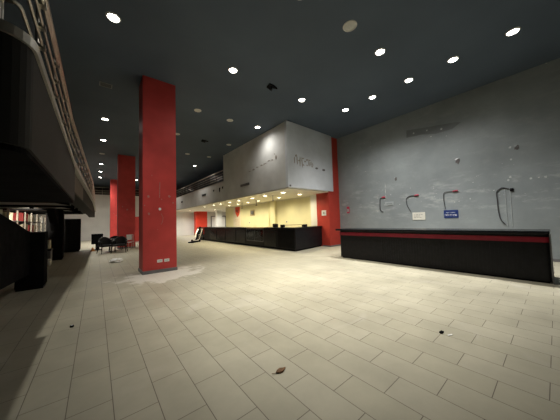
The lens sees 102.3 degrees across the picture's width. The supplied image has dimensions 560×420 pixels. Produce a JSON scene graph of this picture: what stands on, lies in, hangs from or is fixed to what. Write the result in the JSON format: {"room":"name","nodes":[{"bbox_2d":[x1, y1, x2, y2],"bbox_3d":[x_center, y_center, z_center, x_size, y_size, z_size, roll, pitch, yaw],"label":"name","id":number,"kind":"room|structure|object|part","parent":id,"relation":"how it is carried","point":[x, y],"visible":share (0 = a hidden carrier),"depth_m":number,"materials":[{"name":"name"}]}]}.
{"room":"entertainment venue","nodes":[
{"label":"entertainment venue","id":0,"kind":"room"},
{"bbox_2d":[28,194,138,240],"bbox_3d":[-20.331,0.797,24.849,13.900,5.020,0.200,1,-4,-39],"label":"wall","id":1,"kind":"structure","parent":0,"point":[99,224],"depth_m":24.89,"materials":[{"name":"white paint"}]},
{"bbox_2d":[89,188,187,197],"bbox_3d":[-20.972,-2.054,29.704,19.000,1.180,0.200,1,-4,-39],"label":"wall","id":2,"kind":"structure","parent":0,"point":[106,191],"depth_m":28.75,"materials":[{"name":"stone"}]},
{"bbox_2d":[176,212,225,235],"bbox_3d":[-8.589,1.343,31.805,13.100,3.900,0.200,1,-4,-39],"label":"wall","id":3,"kind":"structure","parent":0,"point":[187,228],"depth_m":29.05,"materials":[{"name":"white paint"}]},
{"bbox_2d":[176,215,182,225],"bbox_3d":[-12.730,1.320,28.259,1.100,1.450,0.060,1,-4,-39],"label":"wall panel","id":4,"kind":"object","parent":3,"relation":"attached to","point":[179,218],"visible":0.59,"depth_m":28.32,"materials":[{"name":"white paint"}]},
{"bbox_2d":[211,216,225,226],"bbox_3d":[-8.588,2.057,31.559,2.200,2.450,0.100,1,-4,-39],"label":"door","id":5,"kind":"structure","parent":3,"relation":"in","point":[212,217],"depth_m":31.57,"materials":[{"name":"white paint"}]},
{"bbox_2d":[226,197,310,226],"bbox_3d":[-1.661,0.933,18.485,0.200,3.020,12.000,1,-4,-39],"label":"wall","id":6,"kind":"structure","parent":0,"point":[294,211],"depth_m":16.25,"materials":[{"name":"beige paint"}]},
{"bbox_2d":[233,207,240,226],"bbox_3d":[-4.087,0.649,21.276,0.038,1.900,1.350,1,-4,-39],"label":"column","id":7,"kind":"structure","parent":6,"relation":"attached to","point":[236,210],"depth_m":21.29,"materials":[{"name":"beige paint"}]},
{"bbox_2d":[250,210,254,215],"bbox_3d":[-2.382,0.243,19.109,0.140,0.500,0.700,1,-4,-39],"label":"sign","id":8,"kind":"object","parent":6,"relation":"attached to","point":[252,212],"visible":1,"depth_m":19.01,"materials":[{"name":"grey paint"}]},
{"bbox_2d":[225,196,309,208],"bbox_3d":[-1.793,-0.521,18.482,0.030,0.070,12.000,1,-4,-39],"label":"trim","id":9,"kind":"structure","parent":6,"relation":"attached to","point":[305,196],"depth_m":16.48,"materials":[{"name":"beige paint"}]},
{"bbox_2d":[267,202,269,226],"bbox_3d":[-0.885,0.863,17.313,0.080,3.000,0.200,1,-4,-39],"label":"trim","id":10,"kind":"structure","parent":6,"relation":"attached to","point":[268,215],"depth_m":17.27,"materials":[{"name":"beige paint"}]},
{"bbox_2d":[270,201,276,226],"bbox_3d":[-0.458,0.820,16.695,0.200,3.000,0.500,1,-4,-39],"label":"trim","id":11,"kind":"structure","parent":6,"relation":"attached to","point":[273,207],"depth_m":16.58,"materials":[{"name":"beige paint"}]},
{"bbox_2d":[0,235,559,419],"bbox_3d":[-6.291,2.651,17.814,27.200,0.200,44.200,1,-4,-39],"label":"floor","id":12,"kind":"structure","parent":0,"point":[206,338],"depth_m":2.85,"materials":[{"name":"tile"}]},
{"bbox_2d":[0,214,47,291],"bbox_3d":[-5.021,0.863,4.178,0.490,1.980,4.500,1,-4,-39],"label":"counter","id":13,"kind":"object","parent":12,"relation":"on","point":[23,253],"visible":1,"depth_m":5.03,"materials":[{"name":"black paint"}]},
{"bbox_2d":[7,208,45,231],"bbox_3d":[-12.695,1.268,10.911,0.730,2.280,9.510,1,-4,-39],"label":"shelving","id":14,"kind":"object","parent":12,"relation":"on","point":[24,222],"visible":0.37,"depth_m":11.65,"materials":[{"name":"metal"}]},
{"bbox_2d":[3,212,12,219],"bbox_3d":[-10.977,0.250,8.851,0.474,0.331,1.000,1,-4,-39],"label":"carton","id":15,"kind":"object","parent":14,"relation":"on","point":[4,213],"visible":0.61,"depth_m":9.01,"materials":[{"name":"white cardboard"}]},
{"bbox_2d":[13,213,27,220],"bbox_3d":[-12.683,0.362,10.942,0.474,0.411,1.000,1,-4,-39],"label":"carton","id":16,"kind":"object","parent":14,"relation":"on","point":[21,215],"visible":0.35,"depth_m":10.65,"materials":[{"name":"red cardboard"}]},
{"bbox_3d":[-12.700,0.584,10.957,0.670,0.030,9.450,1,-4,-39],"label":"shelf","id":17,"kind":"part","parent":14,"relation":"part of","materials":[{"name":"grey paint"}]},
{"bbox_2d":[28,215,33,221],"bbox_3d":[-13.534,0.461,11.985,0.474,0.366,1.000,1,-4,-39],"label":"carton","id":18,"kind":"object","parent":14,"relation":"on","point":[29,216],"visible":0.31,"depth_m":11.89,"materials":[{"name":"white cardboard"}]},
{"bbox_2d":[34,217,42,222],"bbox_3d":[-15.238,0.624,14.073,0.474,0.342,1.000,1,-4,-39],"label":"carton","id":19,"kind":"object","parent":14,"relation":"on","point":[39,218],"visible":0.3,"depth_m":13.81,"materials":[{"name":"white cardboard"}]},
{"bbox_2d":[48,248,52,259],"bbox_3d":[-9.905,1.940,9.357,0.640,0.620,0.540,1,-4,-39],"label":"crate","id":20,"kind":"object","parent":12,"relation":"on","point":[50,249],"visible":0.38,"depth_m":9.36,"materials":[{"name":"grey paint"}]},
{"bbox_2d":[46,208,63,260],"bbox_3d":[-10.096,1.137,10.036,0.550,2.300,2.000,1,-4,-39],"label":"pillar","id":21,"kind":"structure","parent":12,"relation":"on","point":[54,217],"depth_m":10.37,"materials":[{"name":"black paint"}]},
{"bbox_2d":[0,18,95,216],"bbox_3d":[-9.386,-0.135,6.367,6.495,0.645,18.315,1,-4,-39],"label":"mezzanine","id":22,"kind":"object","parent":21,"relation":"on","point":[39,170],"visible":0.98,"depth_m":1.49,"materials":[{"name":"black paint"}]},
{"bbox_3d":[-9.793,-0.124,8.888,2.450,0.030,1.700,1,-4,-39],"label":"soffit panel","id":23,"kind":"part","parent":22,"relation":"part of","materials":[{"name":"black paint"}]},
{"bbox_3d":[-8.468,-0.242,7.263,2.450,0.030,1.700,1,-4,-39],"label":"soffit panel","id":24,"kind":"part","parent":22,"relation":"part of","materials":[{"name":"black paint"}]},
{"bbox_3d":[-11.119,-0.006,10.512,2.450,0.030,1.700,1,-4,-39],"label":"soffit panel","id":25,"kind":"part","parent":22,"relation":"part of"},
{"bbox_2d":[0,0,94,200],"bbox_3d":[-9.437,-0.852,6.403,6.452,0.802,18.276,1,-4,-39],"label":"railing","id":26,"kind":"object","parent":22,"relation":"on","point":[37,18],"visible":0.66,"depth_m":2.21,"materials":[{"name":"metal"}]},
{"bbox_3d":[-1.456,-1.322,1.177,0.022,0.760,0.062,1,-4,-39],"label":"post","id":27,"kind":"part","parent":26,"relation":"part of","materials":[{"name":"metal"}]},
{"bbox_3d":[-1.868,-1.282,1.736,0.022,0.760,0.062,1,-4,-39],"label":"post","id":28,"kind":"part","parent":26,"relation":"part of","materials":[{"name":"metal"}]},
{"bbox_3d":[-2.404,-1.235,2.394,0.022,0.760,0.062,1,-4,-39],"label":"post","id":29,"kind":"part","parent":26,"relation":"part of","materials":[{"name":"metal"}]},
{"bbox_3d":[-9.445,-0.810,6.404,6.440,0.020,18.260,1,-4,-39],"label":"rail","id":30,"kind":"part","parent":26,"relation":"part of","materials":[{"name":"metal"}]},
{"bbox_3d":[-2.941,-1.187,3.051,0.022,0.760,0.062,1,-4,-39],"label":"post","id":31,"kind":"part","parent":26,"relation":"part of","materials":[{"name":"metal"}]},
{"bbox_3d":[-9.450,-0.970,6.411,6.440,0.020,18.260,1,-4,-39],"label":"rail","id":32,"kind":"part","parent":26,"relation":"part of","materials":[{"name":"metal"}]},
{"bbox_3d":[-9.454,-1.150,6.420,6.442,0.024,18.262,1,-4,-39],"label":"rail","id":33,"kind":"part","parent":26,"relation":"part of","materials":[{"name":"metal"}]},
{"bbox_3d":[-9.449,-1.230,6.423,6.452,0.044,18.272,1,-4,-39],"label":"rail","id":34,"kind":"part","parent":26,"relation":"part of","materials":[{"name":"metal"}]},
{"bbox_3d":[-4.248,-0.447,4.710,0.080,0.320,2.003,0,-3,-37],"label":"infill panel","id":35,"kind":"part","parent":22,"relation":"part of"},
{"bbox_2d":[64,219,80,252],"bbox_3d":[-12.958,1.558,13.858,1.050,2.000,0.825,1,-4,-39],"label":"tall cabinet","id":36,"kind":"object","parent":12,"relation":"on","point":[72,227],"visible":0.59,"depth_m":13.65,"materials":[{"name":"black paint"}]},
{"bbox_3d":[-12.901,1.489,13.393,0.470,1.810,0.025,1,-4,-39],"label":"door","id":37,"kind":"part","parent":36,"relation":"part of","materials":[{"name":"black laminate"}]},
{"bbox_3d":[-12.517,1.492,13.706,0.470,1.810,0.025,1,-4,-39],"label":"door","id":38,"kind":"part","parent":36,"relation":"part of","materials":[{"name":"black laminate"}]},
{"bbox_2d":[91,234,102,249],"bbox_3d":[-11.657,2.035,14.385,0.580,1.020,0.400,1,-4,-39],"label":"monitor stand","id":39,"kind":"object","parent":12,"relation":"on","point":[94,237],"visible":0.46,"depth_m":14.24,"materials":[{"name":"black paint"}]},
{"bbox_2d":[97,237,115,253],"bbox_3d":[-9.669,1.949,12.541,0.682,0.903,0.740,-3,-3,31],"label":"armchair","id":40,"kind":"object","parent":12,"relation":"on","point":[103,241],"visible":0.87,"depth_m":12.63,"materials":[{"name":"black leather"}]},
{"bbox_3d":[-9.646,1.981,12.527,0.580,0.110,0.620,-3,-3,31],"label":"seat","id":41,"kind":"part","parent":40,"relation":"part of","materials":[{"name":"black leather"}]},
{"bbox_3d":[-9.824,1.756,12.639,0.336,0.500,0.686,-3,-3,31],"label":"backrest","id":42,"kind":"part","parent":40,"relation":"part of","materials":[{"name":"black leather"}]},
{"bbox_2d":[110,179,116,236],"bbox_3d":[-16.876,0.023,23.200,1.000,6.200,0.840,1,-4,-39],"label":"column","id":43,"kind":"structure","parent":12,"relation":"on","point":[113,183],"depth_m":22.76,"materials":[{"name":"red paint"}]},
{"bbox_2d":[109,258,122,262],"bbox_3d":[-6.807,2.084,9.391,0.512,0.149,0.671,1,-4,-39],"label":"paper","id":44,"kind":"object","parent":12,"relation":"on","point":[113,260],"visible":1,"depth_m":9.25,"materials":[{"name":"white paper"}]},
{"bbox_2d":[111,236,127,252],"bbox_3d":[-9.040,1.939,12.733,0.740,0.903,0.682,0,-3,-25],"label":"armchair","id":45,"kind":"object","parent":12,"relation":"on","point":[121,240],"visible":1,"depth_m":12.85,"materials":[{"name":"black leather"}]},
{"bbox_3d":[-9.028,1.971,12.708,0.620,0.110,0.580,0,-3,-25],"label":"seat","id":46,"kind":"part","parent":45,"relation":"part of","materials":[{"name":"black leather"}]},
{"bbox_3d":[-9.118,1.747,12.899,0.686,0.500,0.336,0,-3,-25],"label":"backrest","id":47,"kind":"part","parent":45,"relation":"part of","materials":[{"name":"black leather"}]},
{"bbox_2d":[116,154,134,248],"bbox_3d":[-10.469,-0.548,15.348,1.000,6.200,0.840,1,-4,-39],"label":"column","id":48,"kind":"structure","parent":12,"relation":"on","point":[125,164],"depth_m":15.04,"materials":[{"name":"red paint"}]},
{"bbox_2d":[126,234,135,249],"bbox_3d":[-9.445,2.015,14.277,0.464,0.921,0.424,-4,-4,39],"label":"cafe chair","id":49,"kind":"object","parent":12,"relation":"on","point":[129,237],"visible":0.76,"depth_m":14.30,"materials":[{"name":"metal"}]},
{"bbox_3d":[-9.591,1.734,14.404,0.025,0.340,0.380,-4,-4,39],"label":"backrest","id":50,"kind":"part","parent":49,"relation":"part of","materials":[{"name":"white plastic"}]},
{"bbox_2d":[135,217,138,240],"bbox_3d":[-13.250,1.784,21.454,2.000,2.300,0.120,1,-4,-39],"label":"wall","id":51,"kind":"structure","parent":12,"relation":"on","point":[136,218],"depth_m":21.21,"materials":[{"name":"red paint"}]},
{"bbox_2d":[138,75,177,274],"bbox_3d":[-4.094,-1.116,7.535,1.000,6.200,0.840,1,-4,-39],"label":"column","id":52,"kind":"structure","parent":12,"relation":"on","point":[157,102],"depth_m":7.20,"materials":[{"name":"red paint"}]},
{"bbox_3d":[-4.003,1.929,7.388,1.000,0.100,0.840,1,-4,-39],"label":"skirting","id":53,"kind":"part","parent":52,"relation":"part of","materials":[{"name":"grey paint"}]},
{"bbox_2d":[188,227,202,242],"bbox_3d":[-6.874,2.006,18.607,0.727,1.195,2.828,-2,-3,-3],"label":"hand truck","id":54,"kind":"object","parent":12,"relation":"on","point":[198,230],"visible":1,"depth_m":18.75,"materials":[{"name":"metal"}]},
{"bbox_2d":[194,211,206,234],"bbox_3d":[-10.206,1.708,29.037,1.440,3.000,0.840,1,-4,-39],"label":"pillar","id":55,"kind":"structure","parent":12,"relation":"on","point":[200,217],"depth_m":28.71,"materials":[{"name":"red paint"}]},
{"bbox_2d":[176,120,332,211],"bbox_3d":[-3.004,-1.886,23.378,11.140,3.200,24.250,1,-4,-39],"label":"bulkhead","id":56,"kind":"object","parent":55,"relation":"on","point":[288,139],"visible":0.76,"depth_m":12.24,"materials":[{"name":"grey paint"}]},
{"bbox_2d":[176,170,223,194],"bbox_3d":[-9.420,-1.947,22.576,0.056,0.828,17.200,1,-4,-39],"label":"railing","id":57,"kind":"object","parent":56,"relation":"on","point":[222,170],"visible":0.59,"depth_m":18.93,"materials":[{"name":"metal"}]},
{"bbox_2d":[294,154,312,166],"bbox_3d":[1.186,-2.387,11.196,1.378,0.597,0.020,1,-4,-40],"label":"residue","id":58,"kind":"object","parent":56,"relation":"attached to","point":[300,159],"visible":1,"depth_m":11.11,"materials":[{"name":"grey paint"}]},
{"bbox_3d":[1.617,-2.622,11.626,3.440,3.140,0.150,1,-4,-39],"label":"bulkhead panel","id":59,"kind":"part","parent":56,"relation":"part of","materials":[{"name":"grey paint"}]},
{"bbox_2d":[197,227,204,239],"bbox_3d":[-7.056,2.166,20.974,0.800,1.120,1.600,1,-4,-39],"label":"display case","id":60,"kind":"object","parent":12,"relation":"on","point":[202,233],"visible":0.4,"depth_m":20.43,"materials":[{"name":"black laminate"}]},
{"bbox_3d":[-7.357,2.068,20.735,0.010,0.810,1.500,1,-4,-39],"label":"display glass","id":61,"kind":"part","parent":60,"relation":"part of","materials":[{"name":"clear glass"}]},
{"bbox_2d":[215,210,221,226],"bbox_3d":[-7.521,1.562,27.683,0.750,3.000,0.600,1,-4,-39],"label":"pillar","id":62,"kind":"structure","parent":12,"relation":"on","point":[218,213],"depth_m":27.51,"materials":[{"name":"white paint"}]},
{"bbox_2d":[203,226,321,250],"bbox_3d":[-2.058,1.764,16.225,2.540,1.165,12.000,1,-4,-39],"label":"counter","id":63,"kind":"object","parent":12,"relation":"on","point":[282,238],"depth_m":12.53,"materials":[{"name":"black laminate"}]},
{"bbox_3d":[-5.503,1.975,18.505,0.020,0.890,1.400,1,-4,-39],"label":"panel","id":64,"kind":"part","parent":63,"relation":"part of","materials":[{"name":"black wood"}]},
{"bbox_3d":[-4.525,1.888,17.306,0.020,0.890,1.500,1,-4,-39],"label":"panel","id":65,"kind":"part","parent":63,"relation":"part of","materials":[{"name":"black wood"}]},
{"bbox_2d":[203,227,245,227],"bbox_3d":[-4.242,1.353,17.492,0.750,0.060,7.330,1,-4,-39],"label":"countertop","id":66,"kind":"structure","parent":63,"relation":"on","point":[203,227],"depth_m":16.75,"materials":[{"name":"stone"}]},
{"bbox_3d":[-3.515,1.798,16.068,0.020,0.890,1.500,1,-4,-39],"label":"panel","id":67,"kind":"part","parent":63,"relation":"part of","materials":[{"name":"black wood"}]},
{"bbox_3d":[-2.600,1.716,14.947,0.020,0.890,1.200,1,-4,-39],"label":"panel","id":68,"kind":"part","parent":63,"relation":"part of","materials":[{"name":"black wood"}]},
{"bbox_3d":[-1.548,1.511,13.636,0.005,0.650,1.820,1,-4,-39],"label":"display glass","id":69,"kind":"part","parent":63,"relation":"part of","materials":[{"name":"glass"}]},
{"bbox_3d":[-1.542,1.511,13.640,0.030,0.750,1.900,1,-4,-39],"label":"display frame","id":70,"kind":"part","parent":63,"relation":"part of","materials":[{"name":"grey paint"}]},
{"bbox_3d":[-0.548,1.533,12.433,0.020,0.890,1.100,1,-4,-39],"label":"panel","id":71,"kind":"part","parent":63,"relation":"part of","materials":[{"name":"black wood"}]},
{"bbox_3d":[0.291,1.445,11.411,0.017,0.918,1.250,1,-4,-39],"label":"ribbed panel","id":72,"kind":"part","parent":63,"relation":"part of","materials":[{"name":"black paint"}]},
{"bbox_2d":[263,226,321,228],"bbox_3d":[0.876,0.965,12.635,2.540,0.060,2.650,1,-4,-39],"label":"countertop","id":73,"kind":"structure","parent":63,"relation":"on","point":[307,226],"depth_m":11.83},
{"bbox_2d":[280,224,306,226],"bbox_3d":[0.749,0.838,12.115,1.464,0.150,0.300,-1,-3,-9],"label":"tray stand","id":74,"kind":"object","parent":63,"relation":"on","point":[303,225],"visible":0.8,"depth_m":12.09,"materials":[{"name":"black laminate"}]},
{"bbox_2d":[272,367,284,373],"bbox_3d":[-0.008,1.601,2.241,0.166,0.012,0.058,1,-4,-39],"label":"leaf","id":75,"kind":"object","parent":12,"relation":"on","point":[280,370],"visible":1,"depth_m":2.24,"materials":[{"name":"brown plant"}]},
{"bbox_2d":[316,137,340,245],"bbox_3d":[2.839,-1.051,13.187,1.150,6.200,0.900,1,-4,-39],"label":"wall pier","id":76,"kind":"object","parent":12,"relation":"on","point":[329,201],"visible":0.43,"depth_m":12.77,"materials":[{"name":"paint"}]},
{"bbox_2d":[335,228,554,284],"bbox_3d":[4.310,1.158,7.107,0.960,1.115,5.475,1,-4,-39],"label":"counter","id":77,"kind":"object","parent":12,"relation":"on","point":[520,254],"visible":1,"depth_m":5.92,"materials":[{"name":"black laminate"}]},
{"bbox_2d":[335,228,550,233],"bbox_3d":[4.291,0.634,7.136,0.960,0.065,5.465,1,-4,-39],"label":"countertop","id":78,"kind":"structure","parent":77,"relation":"on","point":[505,231],"depth_m":6.04,"materials":[{"name":"black laminate"}]},
{"bbox_3d":[4.334,0.696,7.099,0.800,0.065,5.330,1,-4,-39],"label":"panel","id":79,"kind":"part","parent":77,"relation":"part of","materials":[{"name":"red laminate"}]},
{"bbox_3d":[4.427,1.211,6.345,0.005,0.730,3.265,1,-4,-39],"label":"ribbed panel","id":80,"kind":"part","parent":77,"relation":"part of","materials":[{"name":"black laminate"}]},
{"bbox_2d":[4,0,559,192],"bbox_3d":[-6.482,-3.738,18.122,27.200,0.200,44.200,1,-4,-39],"label":"ceiling","id":81,"kind":"structure","parent":0,"point":[302,48],"depth_m":6.63,"materials":[{"name":"paint"}]},
{"bbox_2d":[99,81,111,88],"bbox_3d":[-5.809,-4.164,7.521,0.340,0.012,0.280,1,-4,-39],"label":"hatch","id":82,"kind":"object","parent":81,"relation":"attached to","point":[103,84],"visible":1,"depth_m":7.51,"materials":[{"name":"metal"}]},
{"bbox_3d":[-5.809,-4.167,7.521,0.290,0.006,0.230,1,-4,-39],"label":"panel","id":83,"kind":"part","parent":82,"relation":"part of","materials":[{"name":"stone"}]},
{"bbox_2d":[105,11,120,22],"bbox_3d":[-3.762,-4.339,5.092,0.290,0.020,0.290,1,-4,-39],"label":"recessed light","id":84,"kind":"object","parent":81,"relation":"in","point":[111,16],"visible":1,"depth_m":5.08,"materials":[{"name":"white"}]},
{"bbox_2d":[228,67,237,72],"bbox_3d":[-1.453,-4.317,6.975,0.290,0.020,0.290,1,-4,-39],"label":"recessed light","id":85,"kind":"object","parent":81,"relation":"in","point":[231,69],"visible":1,"depth_m":6.98,"materials":[{"name":"white"}]},
{"bbox_2d":[267,83,276,90],"bbox_3d":[-0.298,-4.253,7.885,0.247,0.130,0.397,-4,-3,35],"label":"spotlight","id":86,"kind":"object","parent":81,"relation":"attached to","point":[270,86],"depth_m":7.83,"materials":[{"name":"black paint"}]},
{"bbox_2d":[343,20,356,31],"bbox_3d":[1.707,-4.482,5.507,0.340,0.022,0.340,1,-4,-39],"label":"ceiling speaker","id":87,"kind":"object","parent":81,"relation":"attached to","point":[350,25],"visible":1,"depth_m":5.49},
{"bbox_2d":[344,22,355,30],"bbox_3d":[1.707,-4.479,5.507,0.272,0.016,0.272,1,-4,-39],"label":"grille","id":88,"kind":"object","parent":87,"relation":"attached to","point":[348,26],"depth_m":5.50,"materials":[{"name":"beige plastic"}]},
{"bbox_2d":[375,48,385,55],"bbox_3d":[2.834,-4.474,6.387,0.290,0.020,0.290,1,-4,-39],"label":"recessed light","id":89,"kind":"object","parent":81,"relation":"in","point":[380,51],"visible":1,"depth_m":6.37,"materials":[{"name":"white"}]},
{"bbox_2d":[404,77,413,82],"bbox_3d":[4.431,-4.456,7.753,0.290,0.020,0.290,1,-4,-39],"label":"recessed light","id":90,"kind":"object","parent":81,"relation":"in","point":[407,80],"visible":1,"depth_m":7.75,"materials":[{"name":"white"}]},
{"bbox_2d":[447,56,458,62],"bbox_3d":[5.213,-4.526,6.793,0.290,0.020,0.290,1,-4,-39],"label":"recessed light","id":91,"kind":"object","parent":81,"relation":"in","point":[455,58],"visible":1,"depth_m":6.78,"materials":[{"name":"white"}]},
{"bbox_2d":[505,27,520,35],"bbox_3d":[6.009,-4.596,5.819,0.290,0.020,0.290,1,-4,-39],"label":"recessed light","id":92,"kind":"object","parent":81,"relation":"in","point":[515,30],"visible":1,"depth_m":5.81,"materials":[{"name":"white"}]},
{"bbox_2d":[310,195,316,225],"bbox_3d":[2.463,0.580,13.732,1.020,3.020,0.600,1,-4,-39],"label":"wall","id":93,"kind":"structure","parent":0,"point":[313,203],"depth_m":13.49,"materials":[{"name":"white paint"}]},
{"bbox_2d":[337,58,559,258],"bbox_3d":[7.247,-1.407,8.536,0.200,6.200,11.900,1,-4,-39],"label":"wall","id":94,"kind":"structure","parent":0,"point":[522,109],"depth_m":8.50,"materials":[{"name":"grey paint"}]},
{"bbox_2d":[385,202,393,205],"bbox_3d":[5.237,-0.304,10.809,0.026,0.180,0.400,1,-4,-39],"label":"sign","id":95,"kind":"object","parent":94,"relation":"attached to","point":[386,203],"visible":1,"depth_m":10.81,"materials":[{"name":"grey paint"}]},
{"bbox_2d":[412,212,425,219],"bbox_3d":[6.043,0.262,9.817,0.024,0.330,0.500,1,-4,-39],"label":"sign","id":96,"kind":"object","parent":94,"relation":"attached to","point":[416,215],"visible":1,"depth_m":9.81,"materials":[{"name":"white plastic"}]},
{"bbox_2d":[406,122,459,137],"bbox_3d":[6.363,-3.409,9.481,0.010,0.514,1.974,1,-4,-39],"label":"paint patch","id":97,"kind":"object","parent":94,"relation":"attached to","point":[433,129],"visible":1,"depth_m":9.47,"materials":[{"name":"grey paint"}]},
{"bbox_2d":[444,210,458,217],"bbox_3d":[6.768,0.157,8.927,0.026,0.310,0.470,1,-4,-39],"label":"sign","id":98,"kind":"object","parent":94,"relation":"attached to","point":[447,213],"visible":1,"depth_m":8.91,"materials":[{"name":"blue plastic"}]},
{"bbox_2d":[384,128,546,204],"bbox_3d":[6.605,-1.898,9.165,0.012,3.204,5.382,1,-4,-39],"label":"chip","id":99,"kind":"object","parent":94,"relation":"attached to","point":[440,128],"visible":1,"depth_m":7.98,"materials":[{"name":"white paint"}]},
{"bbox_2d":[496,187,509,224],"bbox_3d":[7.704,-0.141,7.763,0.030,1.300,0.346,1,-4,-39],"label":"cable","id":100,"kind":"object","parent":94,"relation":"attached to","point":[501,187],"visible":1,"depth_m":7.85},
{"bbox_2d":[504,188,513,225],"bbox_3d":[7.809,-0.094,7.644,0.042,1.280,0.222,1,-4,-39],"label":"conduit","id":101,"kind":"object","parent":94,"relation":"attached to","point":[510,189],"visible":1,"depth_m":7.64,"materials":[{"name":"grey metal"}]}
]}

